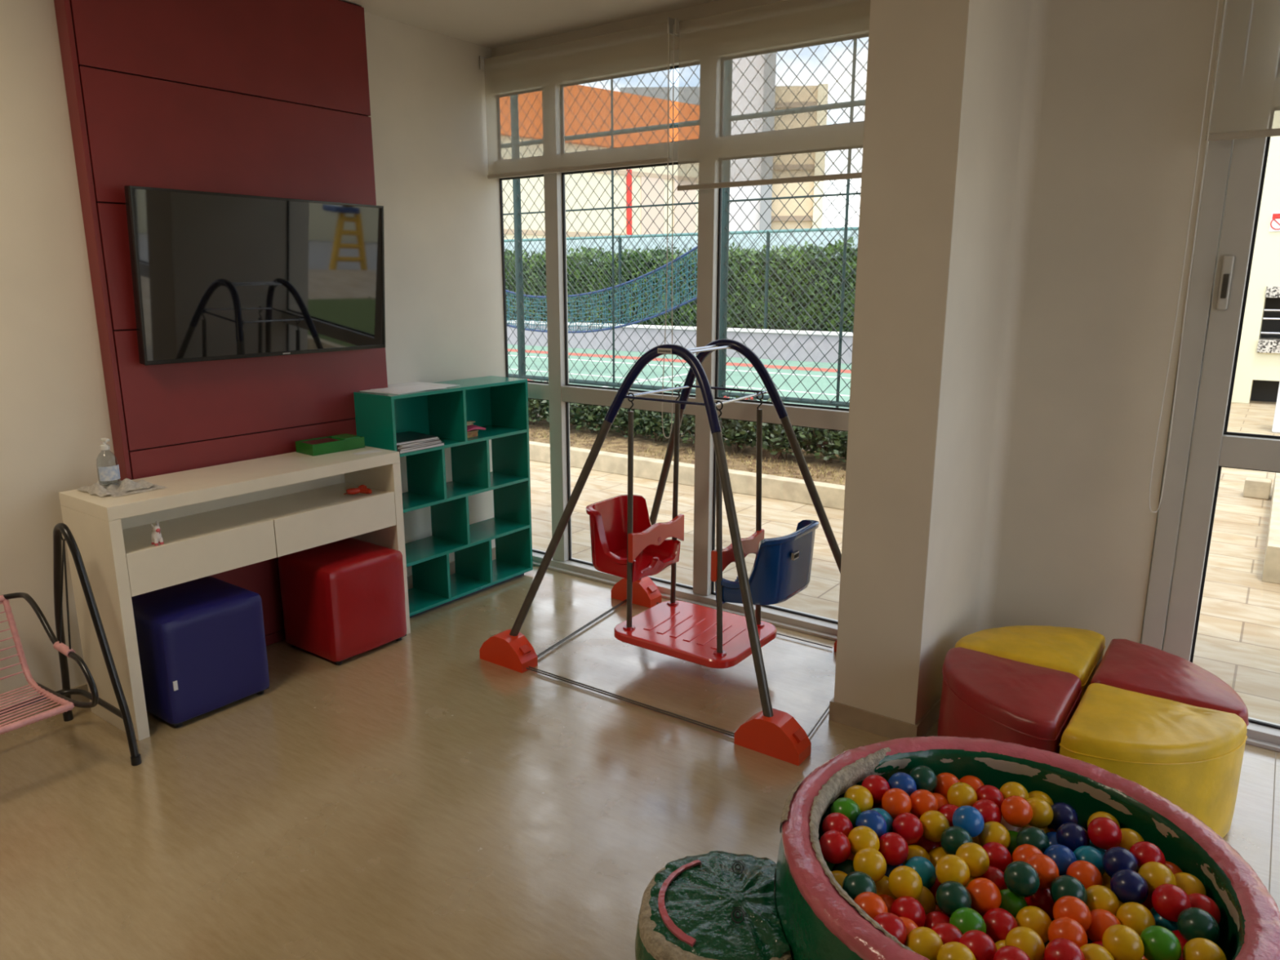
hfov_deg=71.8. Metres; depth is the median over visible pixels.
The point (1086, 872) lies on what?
ball
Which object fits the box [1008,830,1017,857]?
ball
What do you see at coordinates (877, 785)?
ball
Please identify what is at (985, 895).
ball
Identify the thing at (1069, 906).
ball
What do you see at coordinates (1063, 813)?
ball
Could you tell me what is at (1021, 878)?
ball
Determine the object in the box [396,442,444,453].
magazine
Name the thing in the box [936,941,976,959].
ball
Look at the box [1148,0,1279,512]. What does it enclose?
roller blind
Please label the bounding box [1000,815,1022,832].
ball
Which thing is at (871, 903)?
ball
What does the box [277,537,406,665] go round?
pouf
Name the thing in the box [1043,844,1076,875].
ball
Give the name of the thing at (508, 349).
trim
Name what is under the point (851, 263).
clipped hedge
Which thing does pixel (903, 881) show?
ball
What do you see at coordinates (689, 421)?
flowering shrub
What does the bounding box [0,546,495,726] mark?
baseboard
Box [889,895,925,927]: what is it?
ball
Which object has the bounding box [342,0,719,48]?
ceiling
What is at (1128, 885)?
ball
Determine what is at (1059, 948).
ball
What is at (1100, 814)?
ball
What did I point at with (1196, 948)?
ball
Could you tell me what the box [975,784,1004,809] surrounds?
ball
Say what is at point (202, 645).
pouf
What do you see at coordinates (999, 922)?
ball
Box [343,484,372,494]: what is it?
toy claw
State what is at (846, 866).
ball
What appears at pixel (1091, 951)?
ball
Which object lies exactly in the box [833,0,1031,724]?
wall pillar
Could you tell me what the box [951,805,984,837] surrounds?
ball
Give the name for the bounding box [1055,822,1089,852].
ball
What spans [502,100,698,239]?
office building
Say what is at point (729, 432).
flowering shrub
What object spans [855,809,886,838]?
ball
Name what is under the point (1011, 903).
ball
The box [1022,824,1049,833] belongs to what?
ball
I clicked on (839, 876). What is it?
ball
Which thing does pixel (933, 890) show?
ball
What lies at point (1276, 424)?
pillar
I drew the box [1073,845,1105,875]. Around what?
ball
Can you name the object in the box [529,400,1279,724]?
floor
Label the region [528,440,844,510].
curb
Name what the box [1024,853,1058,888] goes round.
ball
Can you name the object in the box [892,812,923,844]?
ball
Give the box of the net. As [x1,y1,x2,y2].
[506,245,697,333]
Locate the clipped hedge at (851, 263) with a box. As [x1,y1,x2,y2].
[504,236,857,332]
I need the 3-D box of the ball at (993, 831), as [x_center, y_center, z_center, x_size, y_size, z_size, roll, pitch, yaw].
[0.871,0.879,2.173,0.074,0.074,0.074,-5,14,-22]
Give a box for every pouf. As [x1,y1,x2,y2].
[131,576,269,727]
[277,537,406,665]
[937,647,1081,753]
[954,625,1105,701]
[1059,683,1247,838]
[1090,638,1248,726]
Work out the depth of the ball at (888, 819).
2.20 m
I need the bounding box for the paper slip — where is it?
[351,449,382,454]
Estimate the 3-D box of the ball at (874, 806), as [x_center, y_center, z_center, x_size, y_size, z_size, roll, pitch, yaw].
[0.629,0.878,2.337,0.074,0.074,0.074,-7,14,-27]
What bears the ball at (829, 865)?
in the pool
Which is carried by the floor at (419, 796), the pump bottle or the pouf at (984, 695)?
the pouf at (984, 695)
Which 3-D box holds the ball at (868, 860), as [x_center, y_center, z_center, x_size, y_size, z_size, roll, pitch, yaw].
[0.526,0.882,2.025,0.074,0.074,0.074,4,13,18]
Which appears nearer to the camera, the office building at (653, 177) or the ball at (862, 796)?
the ball at (862, 796)
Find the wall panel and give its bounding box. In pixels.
[53,0,387,645]
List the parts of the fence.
post, thin post, rail, rail, rail, post, thin post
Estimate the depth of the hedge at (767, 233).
14.69 m
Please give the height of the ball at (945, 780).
0.074 m
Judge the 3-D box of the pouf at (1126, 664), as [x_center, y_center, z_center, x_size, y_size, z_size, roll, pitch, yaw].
[1.747,0.788,2.930,0.434,0.362,0.434,9,16,35]
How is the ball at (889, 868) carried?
in the pool
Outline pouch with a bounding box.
[466,425,485,431]
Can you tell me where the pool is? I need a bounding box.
[635,735,1279,959]
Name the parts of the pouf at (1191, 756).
seat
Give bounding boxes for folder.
[395,431,438,445]
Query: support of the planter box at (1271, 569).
on the floor at (1237, 640)
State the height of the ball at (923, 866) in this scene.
0.074 m
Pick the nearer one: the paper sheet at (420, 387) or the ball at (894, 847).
the ball at (894, 847)
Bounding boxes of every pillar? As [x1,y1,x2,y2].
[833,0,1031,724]
[1271,382,1279,433]
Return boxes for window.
[498,48,848,640]
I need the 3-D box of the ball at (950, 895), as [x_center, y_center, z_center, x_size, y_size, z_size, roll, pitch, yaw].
[0.689,0.920,1.942,0.074,0.074,0.074,-8,15,-32]
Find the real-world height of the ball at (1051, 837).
0.074 m
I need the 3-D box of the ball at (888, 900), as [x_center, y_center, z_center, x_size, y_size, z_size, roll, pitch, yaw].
[0.547,0.969,1.980,0.074,0.074,0.074,-7,15,-30]
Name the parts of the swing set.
leg, floor rod, floor rod, red bucket seat, floor rod, floor rod, hanger rod, leg, hanger rod, rod, rod, hanger rod, hanger rod, leg, floor rod, blue bucket seat, leg, floor rod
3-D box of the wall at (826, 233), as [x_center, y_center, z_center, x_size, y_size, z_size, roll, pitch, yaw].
[-8.404,-4.904,23.400,38.300,2.440,0.200,9,16,35]
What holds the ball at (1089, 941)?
in the pool
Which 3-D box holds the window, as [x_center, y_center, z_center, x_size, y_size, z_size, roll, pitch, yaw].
[0.194,-0.676,4.303,2.404,2.620,0.140,9,16,35]
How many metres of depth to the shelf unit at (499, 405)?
4.56 m
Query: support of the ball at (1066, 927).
in the pool
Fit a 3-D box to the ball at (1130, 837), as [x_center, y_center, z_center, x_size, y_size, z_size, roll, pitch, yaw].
[1.183,0.884,2.143,0.074,0.074,0.074,-6,14,-26]
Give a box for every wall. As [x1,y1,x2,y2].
[0,0,506,708]
[491,0,1223,657]
[504,230,858,263]
[506,322,853,364]
[536,409,845,453]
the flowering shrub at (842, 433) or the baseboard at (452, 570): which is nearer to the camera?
the baseboard at (452, 570)
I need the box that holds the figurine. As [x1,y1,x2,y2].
[151,521,164,546]
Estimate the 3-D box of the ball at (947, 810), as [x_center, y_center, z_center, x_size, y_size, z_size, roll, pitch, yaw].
[0.790,0.862,2.244,0.074,0.074,0.074,-6,14,-26]
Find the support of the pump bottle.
on the folded cloth
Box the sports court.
[507,344,851,408]
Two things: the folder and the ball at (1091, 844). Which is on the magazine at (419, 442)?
the folder
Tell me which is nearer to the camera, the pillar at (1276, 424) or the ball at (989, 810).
the ball at (989, 810)
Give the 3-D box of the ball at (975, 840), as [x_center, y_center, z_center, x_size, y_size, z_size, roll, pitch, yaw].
[0.844,0.920,2.228,0.074,0.074,0.074,-8,15,-30]
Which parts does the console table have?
panel, drawer, panel, drawer, panel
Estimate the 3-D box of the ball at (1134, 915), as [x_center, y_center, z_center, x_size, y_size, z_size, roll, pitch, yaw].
[1.058,0.942,1.886,0.074,0.074,0.074,12,17,41]
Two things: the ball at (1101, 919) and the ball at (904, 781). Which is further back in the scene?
the ball at (904, 781)
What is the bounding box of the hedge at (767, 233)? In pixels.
[503,226,858,330]
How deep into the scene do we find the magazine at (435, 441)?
4.17 m
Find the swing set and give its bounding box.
[479,338,841,765]
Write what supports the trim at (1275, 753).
attached to the wall at (1114, 91)
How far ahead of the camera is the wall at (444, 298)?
3.29 m
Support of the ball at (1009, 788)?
in the pool
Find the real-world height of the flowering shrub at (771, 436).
0.471 m
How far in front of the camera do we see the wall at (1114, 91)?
3.22 m
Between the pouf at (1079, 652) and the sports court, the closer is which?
the pouf at (1079, 652)
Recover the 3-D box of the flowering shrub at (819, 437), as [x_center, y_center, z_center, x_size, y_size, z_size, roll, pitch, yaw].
[1.526,-0.370,7.187,0.737,0.476,0.578,9,16,35]
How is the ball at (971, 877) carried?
on the ball
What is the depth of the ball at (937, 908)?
2.03 m
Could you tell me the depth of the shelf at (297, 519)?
3.57 m
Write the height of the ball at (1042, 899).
0.074 m
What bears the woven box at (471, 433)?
on the shelf unit at (499, 405)
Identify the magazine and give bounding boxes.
[396,437,439,447]
[396,440,440,448]
[396,440,442,450]
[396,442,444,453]
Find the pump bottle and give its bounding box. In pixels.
[96,437,120,480]
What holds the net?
on the sports court
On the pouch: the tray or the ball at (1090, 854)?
the tray
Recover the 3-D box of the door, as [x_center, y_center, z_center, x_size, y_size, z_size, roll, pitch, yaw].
[2.901,-0.242,2.385,2.503,2.620,0.140,9,16,35]
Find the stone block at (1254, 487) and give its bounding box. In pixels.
[1242,476,1271,499]
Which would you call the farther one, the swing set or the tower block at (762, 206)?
the tower block at (762, 206)
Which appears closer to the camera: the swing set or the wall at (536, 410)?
the swing set
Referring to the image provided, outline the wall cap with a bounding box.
[506,320,853,336]
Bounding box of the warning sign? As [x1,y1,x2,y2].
[1269,212,1279,231]
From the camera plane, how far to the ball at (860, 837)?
2.07 m
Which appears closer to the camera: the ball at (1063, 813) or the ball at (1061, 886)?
the ball at (1061, 886)
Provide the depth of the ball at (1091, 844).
2.14 m
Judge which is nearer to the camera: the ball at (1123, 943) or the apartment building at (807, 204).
the ball at (1123, 943)
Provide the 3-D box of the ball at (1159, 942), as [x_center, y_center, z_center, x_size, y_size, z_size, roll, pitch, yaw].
[1.043,0.935,1.773,0.074,0.074,0.074,-7,15,-29]
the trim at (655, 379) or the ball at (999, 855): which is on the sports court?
the trim at (655, 379)
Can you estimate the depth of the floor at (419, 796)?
2.77 m
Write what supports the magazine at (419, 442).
on the magazine at (435, 441)
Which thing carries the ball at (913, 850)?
on the ball
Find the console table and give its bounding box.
[58,445,410,741]
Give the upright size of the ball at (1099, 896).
0.074 m
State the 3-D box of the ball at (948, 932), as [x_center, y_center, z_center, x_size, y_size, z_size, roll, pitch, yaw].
[0.635,0.957,1.830,0.074,0.074,0.074,-7,15,-30]
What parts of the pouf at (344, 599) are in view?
board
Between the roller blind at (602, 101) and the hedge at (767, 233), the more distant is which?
the hedge at (767, 233)
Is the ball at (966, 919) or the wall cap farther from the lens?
the wall cap
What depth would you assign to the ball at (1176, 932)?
1.84 m
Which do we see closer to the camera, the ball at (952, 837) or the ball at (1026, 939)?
the ball at (1026, 939)
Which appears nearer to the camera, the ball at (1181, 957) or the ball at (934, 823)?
the ball at (1181, 957)
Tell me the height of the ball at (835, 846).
0.074 m
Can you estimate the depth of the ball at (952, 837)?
2.11 m
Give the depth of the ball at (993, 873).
2.03 m
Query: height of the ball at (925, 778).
0.074 m
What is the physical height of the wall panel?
2.786 m
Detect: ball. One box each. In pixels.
[819,830,850,863]
[822,812,853,837]
[823,858,835,871]
[830,797,860,826]
[831,859,854,874]
[831,870,848,888]
[842,871,876,900]
[844,785,873,813]
[847,852,854,860]
[848,826,879,855]
[853,847,886,882]
[853,891,888,918]
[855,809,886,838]
[861,774,890,804]
[871,804,883,808]
[871,808,893,832]
[872,911,906,945]
[875,875,896,899]
[878,831,908,866]
[878,894,895,912]
[881,787,911,818]
[884,863,904,877]
[888,772,916,796]
[888,866,922,899]
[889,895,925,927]
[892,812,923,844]
[898,916,918,945]
[902,844,930,865]
[904,856,936,888]
[905,926,943,959]
[908,764,937,792]
[910,789,938,818]
[913,835,940,853]
[916,885,935,914]
[919,810,950,842]
[923,911,950,928]
[928,846,946,868]
[928,876,941,903]
[931,922,962,944]
[932,792,949,808]
[933,772,959,798]
[934,904,942,912]
[935,853,969,886]
[935,880,971,916]
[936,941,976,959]
[937,804,958,826]
[940,826,973,854]
[946,782,977,807]
[949,906,986,934]
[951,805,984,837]
[955,842,989,877]
[958,929,997,959]
[959,775,984,791]
[964,876,973,908]
[966,877,1001,914]
[972,799,1001,822]
[972,835,982,846]
[974,866,1008,890]
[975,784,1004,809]
[977,821,1010,848]
[982,841,1012,872]
[982,907,1017,942]
[992,945,1031,959]
[995,939,1005,949]
[999,782,1029,799]
[999,888,1027,918]
[1000,795,1032,826]
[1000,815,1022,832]
[1003,860,1039,897]
[1004,926,1044,959]
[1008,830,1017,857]
[1011,844,1042,862]
[1015,906,1051,942]
[1016,826,1049,853]
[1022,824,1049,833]
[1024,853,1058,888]
[1024,888,1054,919]
[1026,797,1053,828]
[1028,791,1053,805]
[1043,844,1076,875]
[1044,937,1085,959]
[1045,831,1057,845]
[1047,916,1087,947]
[1049,802,1078,831]
[1049,875,1087,903]
[1053,895,1091,931]
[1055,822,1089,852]
[1066,860,1102,888]
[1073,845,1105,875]
[1080,943,1115,959]
[1085,884,1119,915]
[1085,908,1120,942]
[1087,811,1120,828]
[1087,817,1122,849]
[1087,937,1092,943]
[1088,840,1106,855]
[1091,941,1102,946]
[1102,846,1138,877]
[1102,871,1111,890]
[1102,924,1144,959]
[1110,868,1148,904]
[1115,902,1155,935]
[1118,827,1143,850]
[1128,840,1165,869]
[1137,861,1176,896]
[1139,924,1182,959]
[1141,894,1153,910]
[1149,906,1177,931]
[1151,883,1191,921]
[1165,861,1182,874]
[1171,929,1186,949]
[1173,872,1206,895]
[1177,907,1219,942]
[1179,949,1183,959]
[1182,937,1226,959]
[1187,893,1221,924]
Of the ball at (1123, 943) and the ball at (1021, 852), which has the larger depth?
the ball at (1021, 852)
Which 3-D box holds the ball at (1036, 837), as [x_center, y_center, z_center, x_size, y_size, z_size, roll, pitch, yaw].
[0.953,0.879,2.144,0.074,0.074,0.074,-7,14,-27]
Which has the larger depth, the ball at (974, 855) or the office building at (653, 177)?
the office building at (653, 177)
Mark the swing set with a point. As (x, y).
(628, 544)
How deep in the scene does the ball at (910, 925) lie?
1.84 m
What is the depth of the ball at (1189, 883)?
1.95 m
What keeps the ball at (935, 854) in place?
in the pool
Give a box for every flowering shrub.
[527,378,549,425]
[528,399,588,425]
[568,402,615,433]
[586,405,648,436]
[617,408,693,441]
[651,394,730,447]
[693,395,773,453]
[733,401,817,458]
[778,406,847,463]
[822,431,848,462]
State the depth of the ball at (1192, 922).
1.80 m
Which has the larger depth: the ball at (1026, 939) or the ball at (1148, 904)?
the ball at (1148, 904)
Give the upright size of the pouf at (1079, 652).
0.362 m
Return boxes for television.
[124,185,385,365]
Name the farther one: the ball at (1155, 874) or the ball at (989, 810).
the ball at (989, 810)
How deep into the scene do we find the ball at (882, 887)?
2.02 m
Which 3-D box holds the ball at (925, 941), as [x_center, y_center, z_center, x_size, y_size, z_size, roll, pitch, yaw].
[0.575,0.943,1.785,0.074,0.074,0.074,-10,16,-37]
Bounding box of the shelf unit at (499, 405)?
[353,375,533,617]
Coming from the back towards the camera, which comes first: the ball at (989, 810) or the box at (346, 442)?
the box at (346, 442)
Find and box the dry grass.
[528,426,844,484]
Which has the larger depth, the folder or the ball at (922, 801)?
the folder
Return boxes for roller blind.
[479,17,679,438]
[674,0,871,191]
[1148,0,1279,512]
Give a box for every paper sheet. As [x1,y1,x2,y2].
[360,382,457,394]
[371,384,447,393]
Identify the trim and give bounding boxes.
[507,348,851,373]
[508,355,850,396]
[1268,752,1276,893]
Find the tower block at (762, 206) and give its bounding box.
[728,184,772,231]
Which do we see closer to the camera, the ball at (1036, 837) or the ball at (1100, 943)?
the ball at (1100, 943)
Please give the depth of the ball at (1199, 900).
1.88 m
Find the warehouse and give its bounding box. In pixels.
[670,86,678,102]
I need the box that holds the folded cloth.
[75,478,167,497]
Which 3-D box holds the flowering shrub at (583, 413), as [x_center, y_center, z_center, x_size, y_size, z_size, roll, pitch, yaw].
[-0.467,-0.665,8.545,0.737,0.451,0.578,9,16,35]
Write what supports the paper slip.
on the console table
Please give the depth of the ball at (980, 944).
1.75 m
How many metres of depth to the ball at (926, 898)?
1.98 m
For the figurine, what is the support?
on the console table
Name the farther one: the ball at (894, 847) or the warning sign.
the warning sign
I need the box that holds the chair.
[0,522,141,765]
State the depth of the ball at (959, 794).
2.27 m
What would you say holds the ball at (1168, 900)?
on the ball at (1159, 921)
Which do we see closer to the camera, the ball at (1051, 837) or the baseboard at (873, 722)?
the ball at (1051, 837)
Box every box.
[295,433,364,456]
[466,429,478,438]
[1262,472,1279,584]
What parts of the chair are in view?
rail, rail, rail, frame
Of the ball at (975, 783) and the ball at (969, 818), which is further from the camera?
the ball at (975, 783)
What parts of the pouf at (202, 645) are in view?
board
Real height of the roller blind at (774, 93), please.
0.725 m
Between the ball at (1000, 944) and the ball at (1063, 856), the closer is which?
the ball at (1000, 944)
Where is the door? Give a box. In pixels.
[1141,136,1279,751]
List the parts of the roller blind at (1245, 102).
bead cord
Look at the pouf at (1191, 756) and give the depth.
2.49 m
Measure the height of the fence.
4.134 m
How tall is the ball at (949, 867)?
0.074 m
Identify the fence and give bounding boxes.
[502,68,860,407]
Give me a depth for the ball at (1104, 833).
2.10 m
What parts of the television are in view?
casing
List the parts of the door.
latch plate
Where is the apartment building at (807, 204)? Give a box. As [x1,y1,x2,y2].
[770,181,824,230]
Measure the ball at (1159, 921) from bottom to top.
0.074 m
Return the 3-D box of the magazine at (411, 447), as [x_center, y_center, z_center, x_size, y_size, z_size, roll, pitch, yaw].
[-1.125,-0.175,4.235,0.243,0.007,0.264,9,16,35]
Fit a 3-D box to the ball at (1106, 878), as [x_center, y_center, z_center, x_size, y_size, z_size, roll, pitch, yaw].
[1.119,0.953,2.096,0.074,0.074,0.074,-8,15,-33]
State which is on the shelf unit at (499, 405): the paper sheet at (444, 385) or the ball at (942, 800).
the paper sheet at (444, 385)
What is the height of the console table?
0.858 m
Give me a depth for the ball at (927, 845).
2.21 m
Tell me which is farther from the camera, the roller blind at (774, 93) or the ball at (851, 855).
the roller blind at (774, 93)
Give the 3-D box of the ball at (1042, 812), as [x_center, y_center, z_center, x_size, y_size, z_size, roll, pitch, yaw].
[1.010,0.846,2.248,0.074,0.074,0.074,-7,15,-29]
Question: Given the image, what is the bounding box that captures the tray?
[466,420,475,425]
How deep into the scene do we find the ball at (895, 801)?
2.23 m
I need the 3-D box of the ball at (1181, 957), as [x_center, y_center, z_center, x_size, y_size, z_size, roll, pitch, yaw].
[1.094,0.992,1.794,0.074,0.074,0.074,-6,14,-25]
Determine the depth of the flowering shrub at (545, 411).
8.73 m
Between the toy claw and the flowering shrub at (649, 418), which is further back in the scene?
the flowering shrub at (649, 418)
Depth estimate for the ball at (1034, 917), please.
1.88 m
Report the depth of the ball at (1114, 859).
2.00 m
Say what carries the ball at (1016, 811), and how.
on the ball at (1013, 834)
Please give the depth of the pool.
2.05 m
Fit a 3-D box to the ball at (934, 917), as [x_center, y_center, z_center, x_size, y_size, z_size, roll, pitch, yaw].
[0.647,0.978,1.919,0.074,0.074,0.074,-6,14,-27]
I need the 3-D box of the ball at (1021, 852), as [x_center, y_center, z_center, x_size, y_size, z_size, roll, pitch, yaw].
[0.916,0.898,2.084,0.074,0.074,0.074,-7,15,-29]
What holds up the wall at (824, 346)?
on the sports court
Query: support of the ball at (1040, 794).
in the pool
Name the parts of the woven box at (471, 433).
box lid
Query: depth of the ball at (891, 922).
1.79 m
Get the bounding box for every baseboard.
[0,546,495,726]
[828,695,941,738]
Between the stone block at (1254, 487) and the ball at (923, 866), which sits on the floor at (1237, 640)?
the stone block at (1254, 487)
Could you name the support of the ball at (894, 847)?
on the ball at (889, 868)
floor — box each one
[0,565,1279,959]
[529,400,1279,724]
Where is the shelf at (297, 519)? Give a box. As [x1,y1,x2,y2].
[122,482,388,552]
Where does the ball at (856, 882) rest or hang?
in the pool
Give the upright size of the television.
0.642 m
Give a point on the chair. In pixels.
(63, 697)
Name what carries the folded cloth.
on the console table
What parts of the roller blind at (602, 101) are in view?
bead cord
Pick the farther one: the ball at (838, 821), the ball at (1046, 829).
the ball at (1046, 829)
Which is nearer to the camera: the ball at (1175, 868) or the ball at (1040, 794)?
the ball at (1175, 868)
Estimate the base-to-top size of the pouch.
0.028 m
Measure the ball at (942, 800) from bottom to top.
0.074 m
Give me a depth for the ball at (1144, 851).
2.02 m
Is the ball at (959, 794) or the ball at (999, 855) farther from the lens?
the ball at (959, 794)
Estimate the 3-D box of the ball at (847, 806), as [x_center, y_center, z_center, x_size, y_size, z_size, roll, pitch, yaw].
[0.514,0.833,2.210,0.074,0.074,0.074,-7,14,-27]
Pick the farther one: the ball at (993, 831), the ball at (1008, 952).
the ball at (993, 831)
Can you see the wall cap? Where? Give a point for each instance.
(771, 331)
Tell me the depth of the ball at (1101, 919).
1.86 m

